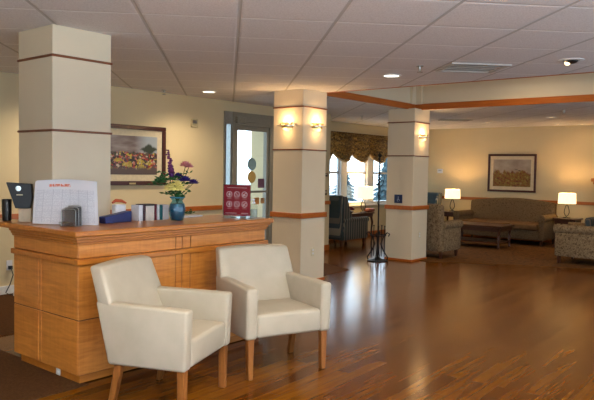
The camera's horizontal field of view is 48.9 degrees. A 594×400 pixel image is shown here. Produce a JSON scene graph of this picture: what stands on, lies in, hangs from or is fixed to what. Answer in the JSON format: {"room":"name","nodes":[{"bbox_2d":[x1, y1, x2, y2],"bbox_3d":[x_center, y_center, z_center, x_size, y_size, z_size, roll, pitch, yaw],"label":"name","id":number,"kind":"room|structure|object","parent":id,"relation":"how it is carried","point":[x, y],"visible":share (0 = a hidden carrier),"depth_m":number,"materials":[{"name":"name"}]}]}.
{"room":"reception lobby","nodes":[
{"label":"reception lobby","id":0,"kind":"room"},
{"bbox_2d":[17,24,112,220],"bbox_3d":[-1.833,-0.051,5.156,0.517,2.497,0.517,3,3,40],"label":"column","id":1,"kind":"structure","parent":0,"point":[64,131],"depth_m":4.95,"materials":[{"name":"paint"}]},
{"bbox_2d":[0,72,330,285],"bbox_3d":[-2.901,-0.196,7.881,0.120,2.497,10.840,3,3,40],"label":"wall","id":2,"kind":"structure","parent":0,"point":[201,146],"depth_m":9.11,"materials":[{"name":"beige paint"}]},
{"bbox_2d":[0,285,13,294],"bbox_3d":[-3.744,1.037,6.839,0.015,0.100,8.100,3,3,40],"label":"baseboard","id":3,"kind":"structure","parent":2,"relation":"attached to","point":[3,289],"depth_m":7.38,"materials":[{"name":"white paint"}]},
{"bbox_2d":[6,260,12,269],"bbox_3d":[-3.249,0.740,7.394,0.045,0.114,0.070,3,3,40],"label":"wall outlet","id":4,"kind":"object","parent":2,"relation":"attached to","point":[9,266],"visible":1,"depth_m":7.39,"materials":[{"name":"white plastic"}]},
{"bbox_2d":[5,268,13,294],"bbox_3d":[-3.204,0.919,7.324,0.104,0.296,0.115,2,3,16],"label":"cable","id":5,"kind":"object","parent":4,"relation":"hanging from","point":[11,268],"visible":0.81,"depth_m":7.32,"materials":[{"name":"black plastic"}]},
{"bbox_2d":[0,205,221,219],"bbox_3d":[-2.386,0.159,8.414,0.025,0.067,3.900,3,3,40],"label":"trim","id":6,"kind":"structure","parent":2,"relation":"attached to","point":[214,207],"depth_m":9.51,"materials":[{"name":"brown wood"}]},
{"bbox_2d":[110,123,165,184],"bbox_3d":[-2.175,-0.591,8.605,0.037,0.790,1.110,3,3,40],"label":"framed picture","id":7,"kind":"object","parent":2,"relation":"attached to","point":[137,152],"visible":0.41,"depth_m":8.67,"materials":[{"name":"multicoloured paper"}]},
{"bbox_2d":[110,135,156,174],"bbox_3d":[-2.181,-0.591,8.610,0.002,0.510,0.830,3,3,40],"label":"print","id":8,"kind":"object","parent":7,"relation":"attached to","point":[130,154],"depth_m":8.63},
{"bbox_2d":[191,118,197,126],"bbox_3d":[-1.480,-1.113,9.425,0.022,0.120,0.130,3,3,40],"label":"door chime","id":9,"kind":"object","parent":2,"relation":"attached to","point":[194,122],"visible":1,"depth_m":9.41,"materials":[{"name":"beige plastic"}]},
{"bbox_2d":[223,111,232,213],"bbox_3d":[-1.112,-0.185,10.030,0.140,2.340,0.170,3,3,40],"label":"window","id":10,"kind":"structure","parent":2,"relation":"in","point":[228,115],"depth_m":9.99,"materials":[{"name":"glass"}]},
{"bbox_2d":[232,112,273,243],"bbox_3d":[-0.724,-0.197,10.442,0.210,2.340,0.960,3,3,40],"label":"door","id":11,"kind":"structure","parent":2,"relation":"in","point":[241,121],"depth_m":10.59,"materials":[{"name":"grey metal"}]},
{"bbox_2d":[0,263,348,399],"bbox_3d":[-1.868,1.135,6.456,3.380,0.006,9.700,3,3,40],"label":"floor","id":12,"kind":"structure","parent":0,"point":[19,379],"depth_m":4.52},
{"bbox_2d":[0,214,273,382],"bbox_3d":[-1.391,0.668,5.455,1.469,1.033,1.929,3,3,40],"label":"reception desk","id":13,"kind":"object","parent":12,"relation":"on","point":[57,324],"visible":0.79,"depth_m":4.63,"materials":[{"name":"brown wood"}]},
{"bbox_2d":[2,199,11,220],"bbox_3d":[-2.220,0.075,4.993,0.072,0.165,0.072,3,3,40],"label":"pen cup","id":14,"kind":"object","parent":13,"relation":"on","point":[6,203],"visible":1,"depth_m":4.96,"materials":[{"name":"black plastic"}]},
{"bbox_2d":[19,208,31,221],"bbox_3d":[-2.049,0.114,4.927,0.090,0.100,0.050,1,3,-11],"label":"box","id":15,"kind":"object","parent":13,"relation":"on","point":[25,214],"visible":1,"depth_m":4.90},
{"bbox_2d":[6,182,32,207],"bbox_3d":[-2.093,-0.035,4.927,0.186,0.195,0.061,1,3,-11],"label":"display stand","id":16,"kind":"object","parent":15,"relation":"on","point":[21,194],"visible":1,"depth_m":4.91,"materials":[{"name":"plastic"}]},
{"bbox_2d":[32,179,98,224],"bbox_3d":[-1.675,0.013,4.752,0.489,0.326,0.095,1,3,3],"label":"sheets","id":17,"kind":"object","parent":13,"relation":"on","point":[50,196],"visible":0.82,"depth_m":4.74,"materials":[{"name":"white paper"}]},
{"bbox_2d":[59,205,82,226],"bbox_3d":[-1.598,0.113,4.607,0.116,0.148,0.125,2,3,12],"label":"rack","id":18,"kind":"object","parent":13,"relation":"on","point":[71,215],"visible":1,"depth_m":4.59,"materials":[{"name":"metal"}]},
{"bbox_2d":[99,211,131,223],"bbox_3d":[-1.390,0.130,5.002,0.070,0.085,0.268,3,3,32],"label":"binder","id":19,"kind":"object","parent":13,"relation":"on","point":[123,216],"visible":1,"depth_m":4.98,"materials":[{"name":"blue plastic"}]},
{"bbox_2d":[112,204,125,213],"bbox_3d":[-1.413,0.099,5.176,0.060,0.130,0.100,3,3,40],"label":"tissue box","id":20,"kind":"object","parent":13,"relation":"on","point":[116,208],"visible":0.5,"depth_m":5.14,"materials":[{"name":"white paper"}]},
{"bbox_2d":[112,199,126,203],"bbox_3d":[-1.411,0.010,5.177,0.028,0.041,0.136,3,3,35],"label":"pouch","id":21,"kind":"object","parent":20,"relation":"on","point":[114,200],"visible":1,"depth_m":5.16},
{"bbox_2d":[131,205,142,220],"bbox_3d":[-1.278,0.102,5.212,0.103,0.125,0.036,3,3,40],"label":"booklet","id":22,"kind":"object","parent":13,"relation":"on","point":[137,210],"visible":0.93,"depth_m":5.19,"materials":[{"name":"white paper"}]},
{"bbox_2d":[0,214,273,237],"bbox_3d":[-1.382,0.172,5.432,1.469,0.038,1.929,3,3,40],"label":"countertop","id":23,"kind":"structure","parent":13,"relation":"on","point":[219,220],"depth_m":4.80,"materials":[{"name":"brown wood"}]},
{"bbox_2d":[136,204,144,220],"bbox_3d":[-1.257,0.099,5.237,0.103,0.130,0.018,3,3,40],"label":"booklet","id":24,"kind":"object","parent":13,"relation":"on","point":[136,204],"visible":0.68,"depth_m":5.20,"materials":[{"name":"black paper"}]},
{"bbox_2d":[145,204,154,220],"bbox_3d":[-1.220,0.097,5.280,0.105,0.130,0.085,3,3,40],"label":"booklet","id":25,"kind":"object","parent":13,"relation":"on","point":[149,208],"visible":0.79,"depth_m":5.24,"materials":[{"name":"white paper"}]},
{"bbox_2d":[148,203,156,219],"bbox_3d":[-1.185,0.096,5.324,0.103,0.130,0.018,3,3,40],"label":"booklet","id":26,"kind":"object","parent":13,"relation":"on","point":[155,206],"visible":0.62,"depth_m":5.29,"materials":[{"name":"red paper"}]},
{"bbox_2d":[157,204,159,219],"bbox_3d":[-1.168,0.098,5.345,0.103,0.125,0.024,3,3,40],"label":"booklet","id":27,"kind":"object","parent":13,"relation":"on","point":[158,205],"visible":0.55,"depth_m":5.31,"materials":[{"name":"white paper"}]},
{"bbox_2d":[160,205,162,219],"bbox_3d":[-1.149,0.100,5.369,0.103,0.120,0.024,3,3,40],"label":"booklet","id":28,"kind":"object","parent":13,"relation":"on","point":[161,206],"visible":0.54,"depth_m":5.34,"materials":[{"name":"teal paper"}]},
{"bbox_2d":[159,204,168,219],"bbox_3d":[-1.119,0.097,5.405,0.103,0.122,0.058,3,3,40],"label":"booklet","id":29,"kind":"object","parent":13,"relation":"on","point":[165,216],"visible":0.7,"depth_m":5.37,"materials":[{"name":"white paper"}]},
{"bbox_2d":[169,196,185,219],"bbox_3d":[-0.972,0.070,5.292,0.138,0.193,0.138,3,3,40],"label":"glass vase","id":30,"kind":"object","parent":13,"relation":"on","point":[176,209],"visible":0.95,"depth_m":5.25,"materials":[{"name":"blue glass"}]},
{"bbox_2d":[147,170,176,201],"bbox_3d":[-1.096,-0.102,5.282,0.198,0.274,0.172,3,3,40],"label":"leaf spray","id":31,"kind":"object","parent":30,"relation":"in","point":[159,179],"visible":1,"depth_m":5.26,"materials":[{"name":"green plant"}]},
{"bbox_2d":[163,184,176,200],"bbox_3d":[-1.036,-0.047,5.278,0.095,0.166,0.104,3,3,40],"label":"chrysanthemum","id":32,"kind":"object","parent":30,"relation":"in","point":[167,185],"visible":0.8,"depth_m":5.25,"materials":[{"name":"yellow plant"}]},
{"bbox_2d":[165,149,176,193],"bbox_3d":[-1.018,-0.186,5.279,0.081,0.444,0.072,3,3,40],"label":"delphinium","id":33,"kind":"object","parent":30,"relation":"in","point":[170,165],"visible":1,"depth_m":5.26,"materials":[{"name":"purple plant"}]},
{"bbox_2d":[167,167,174,177],"bbox_3d":[-1.012,-0.130,5.290,0.081,0.330,0.060,3,3,40],"label":"delphinium","id":34,"kind":"object","parent":30,"relation":"in","point":[169,173],"visible":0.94,"depth_m":5.27,"materials":[{"name":"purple plant"}]},
{"bbox_2d":[159,170,192,202],"bbox_3d":[-0.967,-0.104,5.294,0.235,0.281,0.199,3,3,40],"label":"leaf spray","id":35,"kind":"object","parent":30,"relation":"in","point":[175,177],"visible":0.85,"depth_m":5.27,"materials":[{"name":"green plant"}]},
{"bbox_2d":[166,180,186,192],"bbox_3d":[-0.974,-0.062,5.261,0.169,0.200,0.169,3,3,40],"label":"chrysanthemum","id":36,"kind":"object","parent":30,"relation":"in","point":[178,186],"visible":0.98,"depth_m":5.22,"materials":[{"name":"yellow plant"}]},
{"bbox_2d":[177,176,190,202],"bbox_3d":[-0.904,-0.080,5.273,0.110,0.236,0.110,0,3,-28],"label":"iris","id":37,"kind":"object","parent":30,"relation":"in","point":[185,178],"visible":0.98,"depth_m":5.25,"materials":[{"name":"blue plant"}]},
{"bbox_2d":[178,161,191,193],"bbox_3d":[-0.906,-0.139,5.281,0.114,0.354,0.107,0,3,-28],"label":"carnation","id":38,"kind":"object","parent":30,"relation":"in","point":[185,163],"visible":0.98,"depth_m":5.25,"materials":[{"name":"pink plant"}]},
{"bbox_2d":[178,179,198,198],"bbox_3d":[-0.877,-0.067,5.298,0.175,0.211,0.096,2,3,17],"label":"iris","id":39,"kind":"object","parent":30,"relation":"in","point":[193,181],"visible":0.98,"depth_m":5.26,"materials":[{"name":"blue plant"}]},
{"bbox_2d":[183,214,202,217],"bbox_3d":[-0.953,0.141,5.705,0.100,0.012,0.280,3,3,31],"label":"paper stack","id":40,"kind":"object","parent":13,"relation":"on","point":[193,215],"visible":0.64,"depth_m":5.71,"materials":[{"name":"white paper"}]},
{"bbox_2d":[224,185,250,215],"bbox_3d":[-0.520,0.010,5.673,0.257,0.292,0.090,2,3,16],"label":"sign","id":41,"kind":"object","parent":13,"relation":"on","point":[236,197],"visible":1,"depth_m":5.67,"materials":[{"name":"red plastic"}]},
{"bbox_2d":[250,131,263,216],"bbox_3d":[-0.541,-0.312,11.300,0.610,2.497,0.120,3,3,40],"label":"wall","id":42,"kind":"structure","parent":0,"point":[257,138],"depth_m":11.34,"materials":[{"name":"beige paint"}]},
{"bbox_2d":[0,0,593,128],"bbox_3d":[1.625,-1.353,7.056,9.800,0.050,15.400,3,3,40],"label":"ceiling","id":43,"kind":"structure","parent":0,"point":[243,51],"depth_m":5.31,"materials":[{"name":"tile"}]},
{"bbox_2d":[381,74,401,76],"bbox_3d":[1.012,-1.331,6.992,0.214,0.010,0.214,3,3,40],"label":"recessed light","id":44,"kind":"object","parent":43,"relation":"in","point":[383,75],"visible":1,"depth_m":6.98,"materials":[{"name":"white paint"}]},
{"bbox_2d":[438,119,471,120],"bbox_3d":[3.088,-1.558,12.722,0.600,0.012,0.300,1,3,-6],"label":"ceiling vent","id":45,"kind":"object","parent":43,"relation":"in","point":[440,119],"visible":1,"depth_m":12.69,"materials":[{"name":"brown metal"}]},
{"bbox_2d":[435,62,511,72],"bbox_3d":[1.716,-1.290,6.385,0.580,0.012,0.500,1,3,-6],"label":"ceiling vent","id":46,"kind":"object","parent":43,"relation":"in","point":[452,67],"visible":1,"depth_m":6.36,"materials":[{"name":"grey metal"}]},
{"bbox_2d":[558,58,583,65],"bbox_3d":[2.463,-1.247,5.867,0.220,0.078,0.220,3,3,40],"label":"spotlight","id":47,"kind":"object","parent":43,"relation":"attached to","point":[567,61],"visible":0.96,"depth_m":5.83,"materials":[{"name":"white paint"}]},
{"bbox_2d":[0,235,593,399],"bbox_3d":[1.569,1.211,7.280,9.950,0.100,15.550,3,3,40],"label":"floor","id":48,"kind":"structure","parent":0,"point":[398,330],"depth_m":5.49,"materials":[{"name":"brown wood"}]},
{"bbox_2d":[90,255,231,399],"bbox_3d":[-0.862,0.826,4.166,0.690,0.870,0.690,2,3,17],"label":"armchair","id":49,"kind":"object","parent":48,"relation":"on","point":[145,323],"visible":1,"depth_m":3.92,"materials":[{"name":"beige leather"}]},
{"bbox_2d":[216,244,330,380],"bbox_3d":[-0.216,0.802,4.932,0.690,0.870,0.690,-1,3,-30],"label":"armchair","id":50,"kind":"object","parent":48,"relation":"on","point":[269,299],"visible":0.89,"depth_m":4.84,"materials":[{"name":"beige leather"}]},
{"bbox_2d":[329,195,368,246],"bbox_3d":[0.937,0.388,13.040,0.576,0.990,0.990,3,3,40],"label":"chair","id":51,"kind":"object","parent":48,"relation":"on","point":[342,226],"visible":0.78,"depth_m":12.65,"materials":[{"name":"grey fabric"}]},
{"bbox_2d":[334,212,374,240],"bbox_3d":[1.233,0.562,14.093,0.240,0.569,1.240,3,3,40],"label":"console table","id":52,"kind":"object","parent":48,"relation":"on","point":[354,214],"visible":0.24,"depth_m":14.23,"materials":[{"name":"brown wood"}]},
{"bbox_2d":[354,186,372,212],"bbox_3d":[1.456,-0.013,14.292,0.424,0.570,0.424,3,3,40],"label":"table lamp","id":53,"kind":"object","parent":52,"relation":"on","point":[360,192],"visible":1,"depth_m":14.12,"materials":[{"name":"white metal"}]},
{"bbox_2d":[364,208,374,211],"bbox_3d":[1.606,0.224,14.474,0.140,0.085,0.260,3,3,40],"label":"decorative box","id":54,"kind":"object","parent":52,"relation":"on","point":[366,209],"visible":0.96,"depth_m":14.39,"materials":[{"name":"brown wood"}]},
{"bbox_2d":[366,152,389,261],"bbox_3d":[1.335,0.099,10.667,0.336,1.800,0.336,0,3,-23],"label":"stand","id":55,"kind":"object","parent":48,"relation":"on","point":[377,258],"visible":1,"depth_m":10.65,"materials":[{"name":"black metal"}]},
{"bbox_2d":[427,192,441,203],"bbox_3d":[2.894,0.323,15.080,0.676,1.000,0.812,3,3,40],"label":"chair","id":56,"kind":"object","parent":48,"relation":"on","point":[433,197],"visible":0.21,"depth_m":15.14,"materials":[{"name":"blue fabric"}]},
{"bbox_2d":[419,237,593,268],"bbox_3d":[5.583,1.065,10.828,7.300,0.006,4.640,3,3,40],"label":"rug","id":57,"kind":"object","parent":48,"relation":"on","point":[520,252],"depth_m":11.54,"materials":[{"name":"brown carpet"}]},
{"bbox_2d":[426,204,462,258],"bbox_3d":[2.355,0.515,11.457,0.858,0.920,0.784,3,3,40],"label":"lounge chair","id":58,"kind":"object","parent":57,"relation":"on","point":[442,236],"visible":0.49,"depth_m":11.05,"materials":[{"name":"beige fabric"}]},
{"bbox_2d":[444,210,454,220],"bbox_3d":[3.491,0.551,14.819,0.420,0.591,0.420,3,3,40],"label":"end table","id":59,"kind":"object","parent":57,"relation":"on","point":[447,213],"visible":0.12,"depth_m":14.65,"materials":[{"name":"brown wood"}]},
{"bbox_2d":[445,189,459,211],"bbox_3d":[3.520,0.007,14.778,0.350,0.500,0.350,3,3,40],"label":"table lamp","id":60,"kind":"object","parent":59,"relation":"on","point":[449,193],"visible":0.98,"depth_m":14.63,"materials":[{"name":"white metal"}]},
{"bbox_2d":[461,221,513,248],"bbox_3d":[3.667,0.699,13.119,1.160,0.445,0.680,3,3,40],"label":"coffee table","id":61,"kind":"object","parent":57,"relation":"on","point":[477,226],"visible":0.68,"depth_m":12.88,"materials":[{"name":"brown wood"}]},
{"bbox_2d":[461,237,510,243],"bbox_3d":[3.665,0.809,13.124,1.060,0.025,0.580,3,3,40],"label":"shelf","id":62,"kind":"object","parent":61,"relation":"attached to","point":[493,241],"depth_m":12.98,"materials":[{"name":"brown wood"}]},
{"bbox_2d":[453,198,557,246],"bbox_3d":[4.476,0.426,14.039,1.998,0.934,0.922,3,3,40],"label":"sofa","id":63,"kind":"object","parent":57,"relation":"on","point":[531,219],"visible":0.77,"depth_m":13.99,"materials":[{"name":"fabric"}]},
{"bbox_2d":[462,218,492,222],"bbox_3d":[3.977,0.494,14.330,0.559,0.125,0.730,3,3,40],"label":"seat cushion","id":64,"kind":"object","parent":63,"relation":"on","point":[483,220],"depth_m":14.30,"materials":[{"name":"brown fabric"}]},
{"bbox_2d":[484,220,520,223],"bbox_3d":[4.413,0.518,13.969,0.559,0.125,0.730,3,3,40],"label":"seat cushion","id":65,"kind":"object","parent":63,"relation":"on","point":[487,221],"depth_m":13.87,"materials":[{"name":"brown fabric"}]},
{"bbox_2d":[510,222,538,230],"bbox_3d":[4.849,0.542,13.608,0.559,0.125,0.730,3,3,40],"label":"seat cushion","id":66,"kind":"object","parent":63,"relation":"on","point":[518,226],"depth_m":13.36,"materials":[{"name":"brown fabric"}]},
{"bbox_2d":[553,217,582,246],"bbox_3d":[5.466,0.661,13.186,0.460,0.591,0.460,3,3,40],"label":"end table","id":67,"kind":"object","parent":57,"relation":"on","point":[558,220],"visible":0.49,"depth_m":13.06,"materials":[{"name":"brown wood"}]},
{"bbox_2d":[558,193,575,217],"bbox_3d":[5.452,0.115,13.180,0.350,0.500,0.350,3,3,40],"label":"table lamp","id":68,"kind":"object","parent":67,"relation":"on","point":[563,198],"visible":0.98,"depth_m":13.05,"materials":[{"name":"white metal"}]},
{"bbox_2d":[553,222,593,262],"bbox_3d":[4.829,0.586,10.853,0.864,0.920,0.898,3,3,40],"label":"lounge chair","id":69,"kind":"object","parent":57,"relation":"on","point":[574,239],"visible":1,"depth_m":10.59,"materials":[{"name":"beige fabric"}]},
{"bbox_2d":[585,217,593,226],"bbox_3d":[4.878,0.445,10.808,0.152,0.319,0.360,3,3,40],"label":"throw pillow","id":70,"kind":"object","parent":69,"relation":"on","point":[589,221],"visible":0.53,"depth_m":10.68,"materials":[{"name":"blue fabric"}]},
{"bbox_2d":[270,89,327,279],"bbox_3d":[0.028,-0.181,8.679,0.543,2.497,0.543,3,3,40],"label":"column","id":71,"kind":"structure","parent":0,"point":[298,213],"depth_m":8.48,"materials":[{"name":"paint"}]},
{"bbox_2d":[278,122,295,130],"bbox_3d":[-0.160,-0.945,8.399,0.270,0.118,0.135,3,3,40],"label":"wall sconce","id":72,"kind":"object","parent":71,"relation":"attached to","point":[288,126],"visible":1,"depth_m":8.38,"materials":[{"name":"white glass"}]},
{"bbox_2d":[311,247,314,255],"bbox_3d":[0.207,0.677,8.554,0.010,0.114,0.070,3,3,40],"label":"wall outlet","id":73,"kind":"object","parent":71,"relation":"attached to","point":[312,248],"visible":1,"depth_m":8.55,"materials":[{"name":"beige plastic"}]},
{"bbox_2d":[312,123,325,131],"bbox_3d":[0.299,-0.940,8.457,0.135,0.118,0.270,3,3,40],"label":"wall sconce","id":74,"kind":"object","parent":71,"relation":"attached to","point":[316,128],"visible":1,"depth_m":8.44,"materials":[{"name":"white glass"}]},
{"bbox_2d":[331,121,387,230],"bbox_3d":[1.239,-0.427,14.466,0.150,2.497,4.830,3,3,40],"label":"wall","id":75,"kind":"structure","parent":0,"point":[335,126],"depth_m":14.85,"materials":[{"name":"beige paint"}]},
{"bbox_2d":[329,229,385,239],"bbox_3d":[1.273,0.774,14.456,0.018,0.100,4.560,3,3,40],"label":"baseboard","id":76,"kind":"structure","parent":75,"relation":"attached to","point":[375,231],"depth_m":15.10,"materials":[{"name":"brown wood"}]},
{"bbox_2d":[330,131,386,206],"bbox_3d":[1.367,-0.673,14.501,0.180,1.610,3.500,3,3,40],"label":"window","id":77,"kind":"structure","parent":75,"relation":"attached to","point":[368,172],"depth_m":14.47,"materials":[{"name":"white paint"}]},
{"bbox_2d":[330,131,387,163],"bbox_3d":[1.427,-1.139,14.372,0.197,0.645,3.600,3,3,40],"label":"window valance","id":78,"kind":"object","parent":75,"relation":"attached to","point":[344,145],"visible":0.66,"depth_m":14.19,"materials":[{"name":"brown fabric"}]},
{"bbox_2d":[384,108,429,261],"bbox_3d":[1.849,-0.253,10.932,0.543,2.497,0.543,3,3,40],"label":"column","id":79,"kind":"structure","parent":0,"point":[407,157],"depth_m":10.74,"materials":[{"name":"paint"}]},
{"bbox_2d":[394,194,401,202],"bbox_3d":[1.668,-0.019,10.756,0.150,0.140,0.014,3,3,40],"label":"wall sign","id":80,"kind":"object","parent":79,"relation":"attached to","point":[397,198],"visible":1,"depth_m":10.76,"materials":[{"name":"blue plastic"}]},
{"bbox_2d":[419,134,429,141],"bbox_3d":[2.107,-1.016,10.694,0.135,0.118,0.270,3,3,40],"label":"wall sconce","id":81,"kind":"object","parent":79,"relation":"attached to","point":[422,137],"visible":1,"depth_m":10.67,"materials":[{"name":"white glass"}]},
{"bbox_2d":[349,73,593,104],"bbox_3d":[3.792,-1.740,7.553,7.130,0.753,2.850,3,3,40],"label":"ceiling beam","id":82,"kind":"structure","parent":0,"point":[573,84],"depth_m":9.89,"materials":[{"name":"paint"}]},
{"bbox_2d":[327,92,414,108],"bbox_3d":[1.106,-1.499,9.774,0.032,0.097,2.610,3,3,40],"label":"trim","id":83,"kind":"structure","parent":82,"relation":"attached to","point":[343,95],"depth_m":9.74,"materials":[{"name":"brown wood"}]},
{"bbox_2d":[327,72,593,92],"bbox_3d":[3.041,-1.283,6.464,6.860,0.026,0.032,3,3,40],"label":"trim","id":84,"kind":"structure","parent":82,"relation":"attached to","point":[584,72],"depth_m":7.35,"materials":[{"name":"brown wood"}]},
{"bbox_2d":[415,94,593,109],"bbox_3d":[4.651,-1.381,8.556,7.052,0.097,0.032,3,3,40],"label":"trim","id":85,"kind":"structure","parent":82,"relation":"attached to","point":[590,97],"depth_m":9.76,"materials":[{"name":"brown wood"}]},
{"bbox_2d":[428,125,593,224],"bbox_3d":[6.408,-0.279,13.226,9.400,2.497,0.150,3,3,40],"label":"wall","id":86,"kind":"structure","parent":0,"point":[565,154],"depth_m":14.37,"materials":[{"name":"beige paint"}]},
{"bbox_2d":[463,234,551,242],"bbox_3d":[6.334,0.920,13.217,9.400,0.100,0.018,3,3,40],"label":"baseboard","id":87,"kind":"structure","parent":86,"relation":"attached to","point":[550,240],"depth_m":14.49,"materials":[{"name":"brown wood"}]},
{"bbox_2d":[487,154,536,192],"bbox_3d":[4.755,-0.597,14.465,1.090,0.840,0.033,3,3,40],"label":"framed picture","id":88,"kind":"object","parent":86,"relation":"attached to","point":[506,172],"visible":1,"depth_m":14.45,"materials":[{"name":"brown wood"}]},
{"bbox_2d":[493,159,530,186],"bbox_3d":[4.758,-0.597,14.468,0.850,0.600,0.003,3,3,40],"label":"print","id":89,"kind":"object","parent":88,"relation":"attached to","point":[506,172],"depth_m":14.46,"materials":[{"name":"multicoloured paper"}]},
{"bbox_2d":[442,196,593,204],"bbox_3d":[6.346,0.093,13.176,9.400,0.067,0.025,3,3,40],"label":"trim","id":90,"kind":"structure","parent":86,"relation":"attached to","point":[443,197],"depth_m":13.95,"materials":[{"name":"brown wood"}]},
{"label":"outside","id":91,"kind":"structure","parent":0,"visible":0},
{"bbox_2d":[237,182,377,201],"bbox_3d":[-18.095,-0.739,47.455,71.640,0.100,70.000,3,3,40],"label":"ground","id":92,"kind":"structure","parent":91,"point":[332,188],"depth_m":61.84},
{"bbox_2d":[330,171,356,201],"bbox_3d":[2.400,-0.787,33.703,1.558,1.984,1.731,1,3,8],"label":"conifer tree","id":93,"kind":"object","parent":92,"relation":"on","point":[350,196],"visible":0.23,"depth_m":33.47,"materials":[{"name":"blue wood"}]},
{"bbox_2d":[373,158,386,200],"bbox_3d":[3.893,-0.732,28.534,1.557,2.402,1.551,0,3,-24],"label":"conifer tree","id":94,"kind":"object","parent":92,"relation":"on","point":[383,193],"visible":0.29,"depth_m":28.36,"materials":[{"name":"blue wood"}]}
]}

